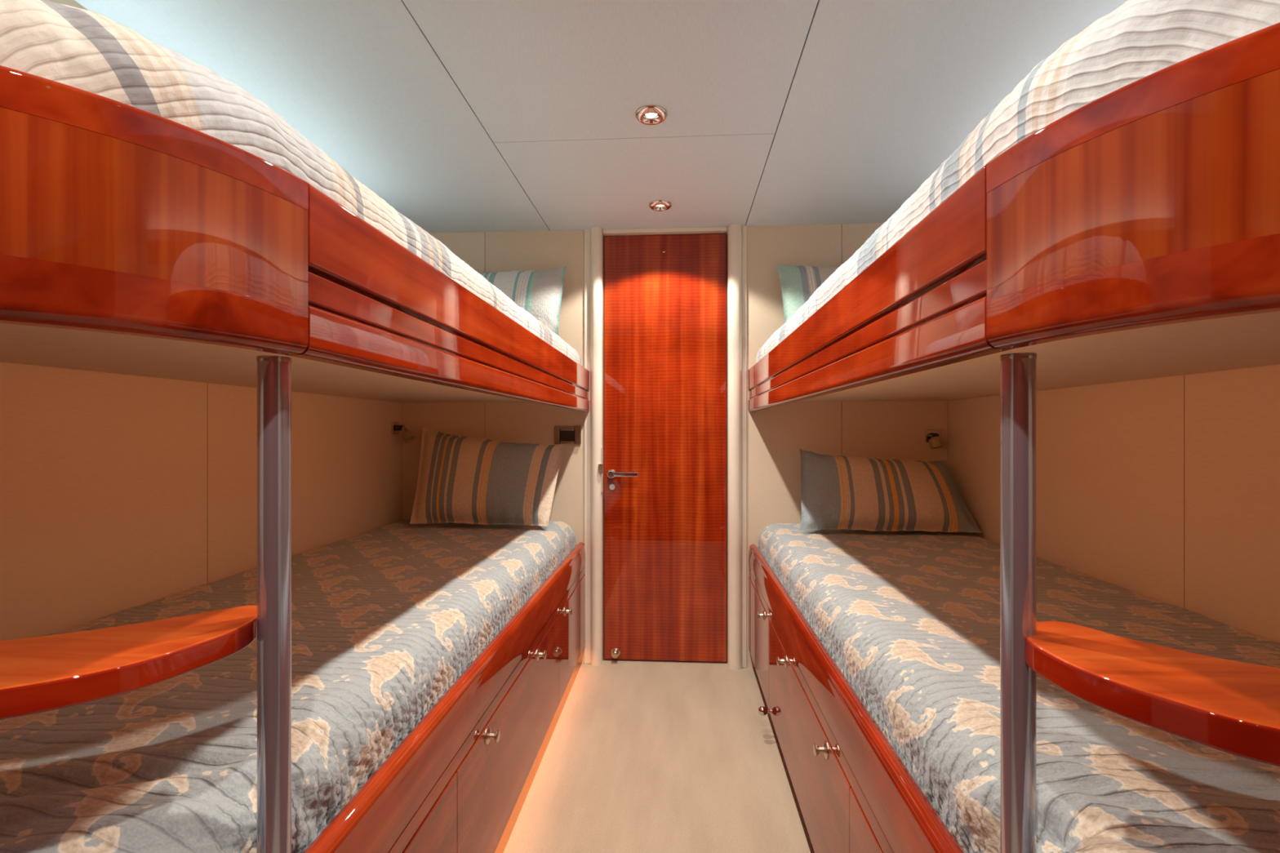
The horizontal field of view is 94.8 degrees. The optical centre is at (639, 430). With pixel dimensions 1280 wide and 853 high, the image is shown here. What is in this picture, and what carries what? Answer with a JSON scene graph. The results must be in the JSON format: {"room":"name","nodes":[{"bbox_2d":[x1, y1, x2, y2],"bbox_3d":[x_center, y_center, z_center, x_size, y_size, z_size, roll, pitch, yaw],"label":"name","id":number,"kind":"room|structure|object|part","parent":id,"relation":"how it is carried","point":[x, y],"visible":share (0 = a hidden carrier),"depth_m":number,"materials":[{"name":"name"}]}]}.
{"room":"yacht bunk cabin","nodes":[
{"label":"yacht bunk cabin","id":0,"kind":"room"},
{"bbox_2d":[0,0,402,640],"bbox_3d":[-1.244,0.073,1.332,0.060,2.000,3.096,0,0,4],"label":"wall","id":1,"kind":"structure","parent":0,"point":[118,492],"depth_m":1.44,"materials":[{"name":"beige paint"}]},
{"bbox_2d":[0,605,257,719],"bbox_3d":[-0.848,0.226,0.531,0.857,0.027,0.246,0,0,-10],"label":"shelf","id":2,"kind":"object","parent":1,"relation":"attached to","point":[43,673],"visible":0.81,"depth_m":0.56,"materials":[{"name":"orange paint"}]},
{"bbox_2d":[0,65,589,412],"bbox_3d":[-0.752,-0.180,1.555,0.888,0.192,2.385,0,0,4],"label":"bunk","id":3,"kind":"object","parent":1,"relation":"attached to","point":[134,241],"visible":1,"depth_m":0.58,"materials":[{"name":"red paint"}]},
{"bbox_3d":[-0.797,-0.188,0.434,0.942,0.111,0.218,0,0,-15],"label":"corner panel","id":4,"kind":"part","parent":3,"relation":"part of","materials":[{"name":"red paint"}]},
{"bbox_3d":[-0.797,-0.108,0.434,0.942,0.048,0.218,0,0,-15],"label":"corner rail","id":5,"kind":"part","parent":3,"relation":"part of","materials":[{"name":"red paint"}]},
{"bbox_3d":[-0.797,-0.260,0.434,0.942,0.033,0.218,0,0,-15],"label":"corner rail","id":6,"kind":"part","parent":3,"relation":"part of","materials":[{"name":"red paint"}]},
{"bbox_3d":[-0.766,-0.147,1.571,0.858,0.030,2.354,0,0,4],"label":"underside panel","id":7,"kind":"part","parent":3,"relation":"part of","materials":[{"name":"beige plastic"}]},
{"bbox_2d":[0,0,582,365],"bbox_3d":[-0.766,-0.276,1.570,0.856,0.224,2.352,0,0,4],"label":"quilt","id":8,"kind":"object","parent":3,"relation":"on","point":[86,50],"visible":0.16,"depth_m":0.56,"materials":[{"name":"white fabric"}]},
{"bbox_2d":[480,266,566,335],"bbox_3d":[-0.658,-0.572,2.608,0.647,0.334,0.170,0,0,4],"label":"bed pillow","id":9,"kind":"object","parent":8,"relation":"on","point":[540,293],"visible":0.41,"depth_m":2.56,"materials":[{"name":"fabric"}]},
{"bbox_2d":[391,422,415,443],"bbox_3d":[-1.077,0.009,2.676,0.118,0.096,0.058,0,0,22],"label":"reading lamp","id":10,"kind":"object","parent":1,"relation":"attached to","point":[407,436],"visible":1,"depth_m":2.67,"materials":[{"name":"silver metal"}]},
{"bbox_3d":[-1.119,-0.011,2.693,0.012,0.056,0.060,0,0,4],"label":"mount plate","id":11,"kind":"part","parent":10,"relation":"part of","materials":[{"name":"silver metal"}]},
{"bbox_3d":[-1.096,-0.012,2.691,0.034,0.026,0.026,0,0,9],"label":"arm","id":12,"kind":"part","parent":10,"relation":"part of","materials":[{"name":"plastic"}]},
{"bbox_2d":[75,0,1127,233],"bbox_3d":[0.028,-0.962,1.229,2.612,0.070,3.176,0,0,4],"label":"ceiling","id":13,"kind":"structure","parent":0,"point":[462,116],"depth_m":1.61,"materials":[{"name":"white paint"}]},
{"bbox_2d":[635,104,667,124],"bbox_3d":[0.033,-0.920,1.722,0.095,0.014,0.095,0,0,4],"label":"recessed light","id":14,"kind":"object","parent":13,"relation":"in","point":[651,110],"visible":1,"depth_m":1.71,"materials":[{"name":"silver metal"}]},
{"bbox_3d":[0.033,-0.926,1.722,0.035,0.002,0.035,0,0,10],"label":"bulb","id":15,"kind":"part","parent":14,"relation":"part of","materials":[{"name":"white glass"}]},
{"bbox_2d":[648,200,671,211],"bbox_3d":[0.083,-0.920,2.413,0.095,0.014,0.095,0,0,4],"label":"recessed light","id":16,"kind":"object","parent":13,"relation":"in","point":[656,205],"visible":1,"depth_m":2.40,"materials":[{"name":"silver metal"}]},
{"bbox_2d":[494,658,814,852],"bbox_3d":[0.028,1.103,1.229,2.612,0.060,3.176,0,0,4],"label":"floor","id":17,"kind":"structure","parent":0,"point":[633,756],"depth_m":1.84,"materials":[{"name":"beige carpet"}]},
{"bbox_2d":[302,542,585,852],"bbox_3d":[-0.749,0.793,1.554,0.895,0.557,2.386,0,0,4],"label":"bunk","id":18,"kind":"object","parent":17,"relation":"on","point":[455,784],"visible":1,"depth_m":1.27,"materials":[{"name":"red paint"}]},
{"bbox_2d":[256,355,292,852],"bbox_3d":[-0.418,0.215,0.673,0.035,0.598,0.035,0,0,4],"label":"support post","id":19,"kind":"object","parent":18,"relation":"on","point":[273,372],"visible":1,"depth_m":0.66,"materials":[{"name":"silver metal"}]},
{"bbox_2d":[0,520,575,852],"bbox_3d":[-0.782,0.493,1.577,0.824,0.192,2.340,0,0,4],"label":"quilt","id":20,"kind":"object","parent":18,"relation":"on","point":[385,620],"visible":0.83,"depth_m":0.91,"materials":[{"name":"fabric"}]},
{"bbox_2d":[409,426,566,525],"bbox_3d":[-0.670,0.189,2.556,0.670,0.411,0.242,0,0,4],"label":"bed pillow","id":21,"kind":"object","parent":20,"relation":"on","point":[469,480],"visible":1,"depth_m":2.48,"materials":[{"name":"fabric"}]},
{"bbox_3d":[-0.378,0.823,0.914,0.018,0.325,0.452,0,0,4],"label":"door","id":22,"kind":"part","parent":18,"relation":"part of","materials":[{"name":"red paint"}]},
{"bbox_3d":[-0.329,0.685,1.319,0.026,0.035,0.035,0,0,4],"label":"knob","id":23,"kind":"part","parent":18,"relation":"part of","materials":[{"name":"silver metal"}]},
{"bbox_3d":[-0.331,0.823,1.625,0.018,0.325,0.968,0,0,4],"label":"door","id":24,"kind":"part","parent":18,"relation":"part of","materials":[{"name":"red paint"}]},
{"bbox_3d":[-0.298,0.681,1.788,0.026,0.035,0.035,0,0,4],"label":"knob","id":25,"kind":"part","parent":18,"relation":"part of","materials":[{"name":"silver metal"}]},
{"bbox_3d":[-0.270,0.683,2.222,0.026,0.035,0.035,0,0,4],"label":"knob","id":26,"kind":"part","parent":18,"relation":"part of","materials":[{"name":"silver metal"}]},
{"bbox_3d":[-0.280,0.823,2.414,0.018,0.325,0.608,0,0,4],"label":"door","id":27,"kind":"part","parent":18,"relation":"part of","materials":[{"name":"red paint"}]},
{"bbox_2d":[747,544,964,852],"bbox_3d":[0.837,0.793,1.450,0.901,0.557,2.386,0,0,4],"label":"bunk","id":28,"kind":"object","parent":17,"relation":"on","point":[855,793],"visible":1,"depth_m":1.26,"materials":[{"name":"red paint"}]},
{"bbox_3d":[0.480,0.823,2.365,0.018,0.325,0.608,0,0,4],"label":"door","id":29,"kind":"part","parent":28,"relation":"part of","materials":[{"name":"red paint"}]},
{"bbox_3d":[0.446,0.683,2.176,0.026,0.035,0.035,0,0,4],"label":"knob","id":30,"kind":"part","parent":28,"relation":"part of","materials":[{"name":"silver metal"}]},
{"bbox_2d":[758,706,769,715],"bbox_3d":[0.430,0.975,2.046,0.039,0.031,0.031,0,0,4],"label":"knob","id":31,"kind":"object","parent":28,"relation":"attached to","point":[762,710],"visible":1,"depth_m":2.04,"materials":[{"name":"silver metal"}]},
{"bbox_3d":[0.417,0.681,1.736,0.026,0.035,0.035,0,0,4],"label":"knob","id":32,"kind":"part","parent":28,"relation":"part of","materials":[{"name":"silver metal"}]},
{"bbox_3d":[0.429,0.823,1.575,0.018,0.325,0.968,0,0,4],"label":"door","id":33,"kind":"part","parent":28,"relation":"part of","materials":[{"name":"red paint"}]},
{"bbox_3d":[0.387,0.685,1.262,0.026,0.035,0.035,0,0,4],"label":"knob","id":34,"kind":"part","parent":28,"relation":"part of","materials":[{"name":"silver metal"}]},
{"bbox_3d":[0.383,0.823,0.864,0.018,0.325,0.452,0,0,4],"label":"door","id":35,"kind":"part","parent":28,"relation":"part of","materials":[{"name":"red paint"}]},
{"bbox_2d":[1000,352,1036,852],"bbox_3d":[0.416,0.254,0.648,0.035,0.676,0.035,0,0,4],"label":"support post","id":36,"kind":"object","parent":28,"relation":"on","point":[1018,371],"visible":0.93,"depth_m":0.64,"materials":[{"name":"silver metal"}]},
{"bbox_2d":[758,523,1279,852],"bbox_3d":[0.873,0.491,1.469,0.830,0.195,2.339,0,0,4],"label":"quilt","id":37,"kind":"object","parent":28,"relation":"on","point":[910,620],"visible":0.71,"depth_m":0.96,"materials":[{"name":"fabric"}]},
{"bbox_2d":[800,448,982,533],"bbox_3d":[0.989,0.239,2.428,0.694,0.320,0.260,0,0,4],"label":"bed pillow","id":38,"kind":"object","parent":37,"relation":"on","point":[837,492],"visible":1,"depth_m":2.35,"materials":[{"name":"fabric"}]},
{"bbox_2d":[402,222,947,666],"bbox_3d":[0.127,0.073,2.743,2.592,2.000,0.100,0,0,4],"label":"wall","id":39,"kind":"structure","parent":0,"point":[870,429],"depth_m":2.67,"materials":[{"name":"beige paint"}]},
{"bbox_2d":[554,426,581,444],"bbox_3d":[-0.333,0.022,2.714,0.122,0.084,0.018,0,0,4],"label":"wall box","id":40,"kind":"object","parent":39,"relation":"attached to","point":[562,435],"visible":0.95,"depth_m":2.71,"materials":[{"name":"plastic"}]},
{"bbox_2d":[584,226,604,666],"bbox_3d":[-0.212,0.073,2.718,0.088,2.000,0.095,0,0,4],"label":"door frame","id":41,"kind":"structure","parent":39,"relation":"attached to","point":[593,237],"depth_m":2.69,"materials":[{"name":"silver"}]},
{"bbox_3d":[-0.172,0.178,2.704,0.003,0.210,0.038,0,0,4],"label":"strike plate","id":42,"kind":"part","parent":41,"relation":"part of","materials":[{"name":"beige"}]},
{"bbox_2d":[602,226,727,236],"bbox_3d":[0.115,-0.918,2.722,0.571,0.019,0.064,0,0,4],"label":"door frame","id":43,"kind":"structure","parent":39,"relation":"attached to","point":[691,230],"depth_m":2.70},
{"bbox_2d":[604,233,726,662],"bbox_3d":[0.114,0.079,2.711,0.565,1.971,0.085,0,0,4],"label":"door","id":44,"kind":"structure","parent":39,"relation":"in","point":[665,295],"depth_m":2.72,"materials":[{"name":"brown wood"}]},
{"bbox_3d":[-0.068,0.201,2.688,0.119,0.022,0.012,0,0,4],"label":"lever handle","id":45,"kind":"part","parent":44,"relation":"part of","materials":[{"name":"silver metal"}]},
{"bbox_2d":[726,223,746,670],"bbox_3d":[0.441,0.073,2.680,0.085,2.000,0.086,0,0,4],"label":"door frame","id":46,"kind":"structure","parent":39,"relation":"attached to","point":[736,234],"depth_m":2.65,"materials":[{"name":"beige paint"}]},
{"bbox_2d":[924,429,943,448],"bbox_3d":[1.294,0.038,2.571,0.072,0.086,0.092,0,0,4],"label":"reading lamp","id":47,"kind":"object","parent":39,"relation":"attached to","point":[933,437],"visible":1,"depth_m":2.57,"materials":[{"name":"silver metal"}]},
{"bbox_3d":[1.300,0.024,2.610,0.066,0.058,0.012,0,0,4],"label":"mount plate","id":48,"kind":"part","parent":47,"relation":"part of","materials":[{"name":"silver metal"}]},
{"bbox_3d":[1.293,0.024,2.587,0.026,0.028,0.037,0,0,4],"label":"arm","id":49,"kind":"part","parent":47,"relation":"part of","materials":[{"name":"plastic"}]},
{"bbox_2d":[947,364,1279,642],"bbox_3d":[1.303,0.073,1.166,0.060,2.000,3.096,0,0,4],"label":"wall","id":50,"kind":"structure","parent":0,"point":[1166,490],"depth_m":1.46,"materials":[{"name":"beige paint"}]},
{"bbox_2d":[747,22,1279,412],"bbox_3d":[0.850,-0.180,1.450,0.877,0.192,2.385,0,0,4],"label":"bunk","id":51,"kind":"object","parent":50,"relation":"attached to","point":[1134,234],"visible":1,"depth_m":0.52,"materials":[{"name":"red paint"}]},
{"bbox_2d":[755,0,1279,363],"bbox_3d":[0.865,-0.282,1.463,0.845,0.235,2.352,0,0,4],"label":"quilt","id":52,"kind":"object","parent":51,"relation":"on","point":[1139,39],"visible":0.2,"depth_m":0.54,"materials":[{"name":"white fabric"}]},
{"bbox_2d":[777,263,839,322],"bbox_3d":[0.921,-0.575,2.505,0.648,0.321,0.169,0,0,4],"label":"bed pillow","id":53,"kind":"object","parent":52,"relation":"on","point":[798,284],"visible":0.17,"depth_m":2.50,"materials":[{"name":"fabric"}]},
{"bbox_3d":[0.866,-0.147,1.464,0.847,0.030,2.354,0,0,4],"label":"underside panel","id":54,"kind":"part","parent":51,"relation":"part of","materials":[{"name":"beige plastic"}]},
{"bbox_3d":[0.748,-0.108,0.335,0.932,0.048,0.217,0,0,22],"label":"corner rail","id":55,"kind":"part","parent":51,"relation":"part of","materials":[{"name":"red paint"}]},
{"bbox_3d":[0.748,-0.260,0.335,0.932,0.033,0.217,0,0,22],"label":"corner rail","id":56,"kind":"part","parent":51,"relation":"part of","materials":[{"name":"red paint"}]},
{"bbox_3d":[0.748,-0.188,0.334,0.931,0.111,0.216,0,0,22],"label":"corner panel","id":57,"kind":"part","parent":51,"relation":"part of","materials":[{"name":"red paint"}]},
{"bbox_2d":[1025,621,1279,766],"bbox_3d":[0.804,0.236,0.436,0.867,0.030,0.257,0,0,19],"label":"shelf","id":58,"kind":"object","parent":50,"relation":"attached to","point":[1231,707],"visible":0.91,"depth_m":0.52,"materials":[{"name":"orange paint"}]}
]}

